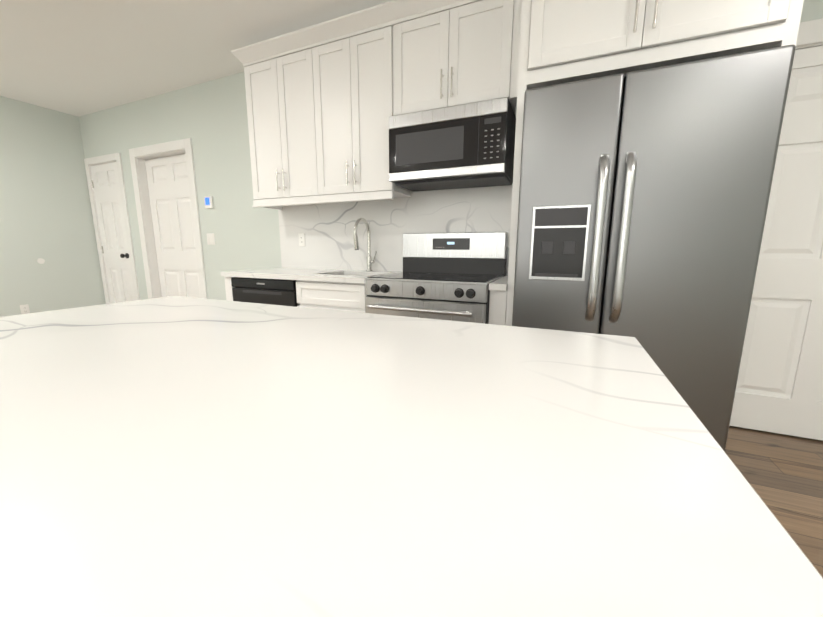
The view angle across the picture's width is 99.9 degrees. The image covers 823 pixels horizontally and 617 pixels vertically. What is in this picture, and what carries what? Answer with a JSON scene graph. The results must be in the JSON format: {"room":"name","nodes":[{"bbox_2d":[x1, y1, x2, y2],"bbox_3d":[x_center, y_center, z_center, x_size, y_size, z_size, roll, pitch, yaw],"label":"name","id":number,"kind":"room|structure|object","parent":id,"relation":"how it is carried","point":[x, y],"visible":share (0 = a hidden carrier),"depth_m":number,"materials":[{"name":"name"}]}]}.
{"room":"kitchen","nodes":[
{"label":"kitchen","id":0,"kind":"room"},
{"bbox_2d":[0,96,105,316],"bbox_3d":[-5.417,-0.523,1.465,0.120,2.608,6.600,5,11,23],"label":"wall","id":1,"kind":"structure","parent":0,"point":[46,215],"depth_m":3.98,"materials":[{"name":"green paint"}]},
{"bbox_2d":[20,304,29,313],"bbox_3d":[-4.343,0.014,3.889,0.008,0.115,0.070,5,11,23],"label":"outlet","id":2,"kind":"object","parent":1,"relation":"attached to","point":[24,309],"visible":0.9,"depth_m":3.89,"materials":[{"name":"white plastic"}]},
{"bbox_2d":[37,258,44,263],"bbox_3d":[-4.261,-0.546,3.980,0.006,0.064,0.064,5,11,23],"label":"electrical outlet cover","id":3,"kind":"object","parent":1,"relation":"attached to","point":[40,261],"visible":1,"depth_m":3.98,"materials":[{"name":"white plastic"}]},
{"bbox_2d":[0,0,391,116],"bbox_3d":[-1.512,-1.549,-0.453,8.800,0.100,7.000,5,11,23],"label":"ceiling","id":4,"kind":"structure","parent":0,"point":[78,58],"depth_m":2.65,"materials":[{"name":"paint"}]},
{"bbox_2d":[79,0,822,299],"bbox_3d":[-0.166,-0.744,2.813,8.640,2.608,0.120,5,11,23],"label":"wall","id":5,"kind":"structure","parent":0,"point":[209,119],"depth_m":3.47,"materials":[{"name":"green paint"}]},
{"bbox_2d":[90,162,134,302],"bbox_3d":[-3.702,-0.733,4.305,0.594,2.024,0.110,5,11,23],"label":"closet door","id":6,"kind":"structure","parent":5,"relation":"in","point":[107,192],"depth_m":4.29,"materials":[{"name":"white wood"}]},
{"bbox_2d":[145,153,200,297],"bbox_3d":[-2.656,-0.673,3.979,0.842,2.024,0.035,5,11,23],"label":"door","id":7,"kind":"structure","parent":5,"relation":"in","point":[169,195],"depth_m":3.94,"materials":[{"name":"white wood"}]},
{"bbox_2d":[204,196,213,208],"bbox_3d":[-2.058,-1.078,3.517,0.110,0.120,0.023,5,11,23],"label":"thermostat","id":8,"kind":"object","parent":5,"relation":"attached to","point":[209,202],"visible":0.98,"depth_m":3.50,"materials":[{"name":"white plastic"}]},
{"bbox_2d":[207,233,214,244],"bbox_3d":[-2.089,-0.722,3.601,0.115,0.115,0.008,5,11,23],"label":"double light switch","id":9,"kind":"object","parent":5,"relation":"attached to","point":[210,238],"visible":1,"depth_m":3.60,"materials":[{"name":"white plastic"}]},
{"bbox_2d":[239,40,346,207],"bbox_3d":[-0.911,-1.397,2.781,0.718,1.018,0.330,5,11,23],"label":"upper cabinet","id":10,"kind":"object","parent":5,"relation":"attached to","point":[285,109],"depth_m":2.62,"materials":[{"name":"white wood"}]},
{"bbox_2d":[319,16,411,201],"bbox_3d":[-0.343,-1.353,2.536,0.755,1.018,0.330,5,11,23],"label":"upper cabinet","id":11,"kind":"object","parent":5,"relation":"attached to","point":[325,100],"depth_m":2.37,"materials":[{"name":"white wood"}]},
{"bbox_2d":[84,18,822,303],"bbox_3d":[-0.657,-0.556,3.055,7.308,2.150,0.138,5,11,23],"label":"door frame","id":12,"kind":"structure","parent":5,"relation":"attached to","point":[810,34],"depth_m":3.98,"materials":[{"name":"white wood"}]},
{"bbox_2d":[403,0,521,116],"bbox_3d":[0.320,-1.529,2.210,0.830,0.554,0.330,5,11,23],"label":"upper cabinet","id":13,"kind":"object","parent":5,"relation":"attached to","point":[456,52],"depth_m":2.05,"materials":[{"name":"white wood"}]},
{"bbox_2d":[389,97,515,191],"bbox_3d":[0.269,-1.026,2.266,0.740,0.405,0.385,5,11,23],"label":"microwave","id":14,"kind":"object","parent":13,"relation":"attached to","point":[470,145],"visible":1,"depth_m":2.10,"materials":[{"name":"silver metal"}]},
{"bbox_2d":[729,46,822,439],"bbox_3d":[2.176,-0.269,1.769,0.837,2.024,0.110,5,11,23],"label":"pantry door","id":15,"kind":"structure","parent":5,"relation":"in","point":[779,387],"depth_m":1.88,"materials":[{"name":"white wood"}]},
{"bbox_2d":[725,426,822,576],"bbox_3d":[-1.520,1.118,0.017,9.400,0.100,7.600,5,11,23],"label":"floor","id":16,"kind":"structure","parent":0,"point":[782,474],"depth_m":1.63,"materials":[{"name":"wood"}]},
{"bbox_2d":[224,277,303,306],"bbox_3d":[-0.999,0.135,2.927,0.773,0.832,0.618,5,11,23],"label":"base cabinet","id":17,"kind":"object","parent":16,"relation":"on","point":[299,284],"depth_m":2.47,"materials":[{"name":"white wood"}]},
{"bbox_2d":[221,185,512,290],"bbox_3d":[-0.362,-0.539,2.512,2.178,0.641,0.644,5,11,23],"label":"countertop","id":18,"kind":"structure","parent":17,"relation":"on","point":[327,252],"depth_m":2.76,"materials":[{"name":"stone"}]},
{"bbox_2d":[298,233,304,245],"bbox_3d":[-0.985,-0.616,3.107,0.070,0.115,0.008,5,11,23],"label":"outlet","id":19,"kind":"object","parent":18,"relation":"attached to","point":[301,239],"visible":1,"depth_m":3.10,"materials":[{"name":"white plastic"}]},
{"bbox_2d":[353,218,376,270],"bbox_3d":[-0.354,-0.491,2.688,0.108,0.413,0.242,5,11,23],"label":"faucet","id":20,"kind":"object","parent":18,"relation":"on","point":[370,262],"visible":1,"depth_m":2.75,"materials":[{"name":"silver metal"}]},
{"bbox_2d":[231,277,297,306],"bbox_3d":[-1.003,0.141,2.908,0.621,0.827,0.599,5,11,23],"label":"dishwasher","id":21,"kind":"object","parent":16,"relation":"on","point":[282,292],"visible":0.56,"depth_m":2.57,"materials":[{"name":"black metal"}]},
{"bbox_2d":[300,280,366,312],"bbox_3d":[-0.434,0.180,2.683,0.591,0.832,0.618,5,11,23],"label":"base cabinet","id":22,"kind":"object","parent":16,"relation":"on","point":[341,296],"depth_m":2.34,"materials":[{"name":"white wood"}]},
{"bbox_2d":[0,296,822,616],"bbox_3d":[-0.409,0.509,0.691,1.525,0.873,1.037,5,11,23],"label":"kitchen island","id":23,"kind":"object","parent":16,"relation":"on","point":[174,456],"visible":1,"depth_m":0.28,"materials":[{"name":"stone"}]},
{"bbox_2d":[364,232,507,323],"bbox_3d":[0.170,0.076,2.319,0.765,1.165,0.713,5,11,23],"label":"range","id":24,"kind":"object","parent":16,"relation":"on","point":[447,276],"visible":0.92,"depth_m":2.15,"materials":[{"name":"silver metal"}]},
{"bbox_2d":[489,290,506,324],"bbox_3d":[0.206,0.231,2.407,0.940,0.832,0.618,5,11,23],"label":"base cabinet","id":25,"kind":"object","parent":16,"relation":"on","point":[498,299],"depth_m":1.91,"materials":[{"name":"white wood"}]},
{"bbox_2d":[512,45,795,450],"bbox_3d":[1.054,-0.145,1.828,0.909,1.777,0.807,5,11,23],"label":"refrigerator","id":26,"kind":"object","parent":16,"relation":"on","point":[644,195],"visible":0.83,"depth_m":1.44,"materials":[{"name":"silver metal"}]},
{"bbox_2d":[505,0,803,413],"bbox_3d":[1.092,-0.568,1.837,1.146,2.607,0.684,5,11,23],"label":"tall cabinet","id":27,"kind":"object","parent":16,"relation":"on","point":[564,41],"visible":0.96,"depth_m":1.50,"materials":[{"name":"white wood"}]}
]}

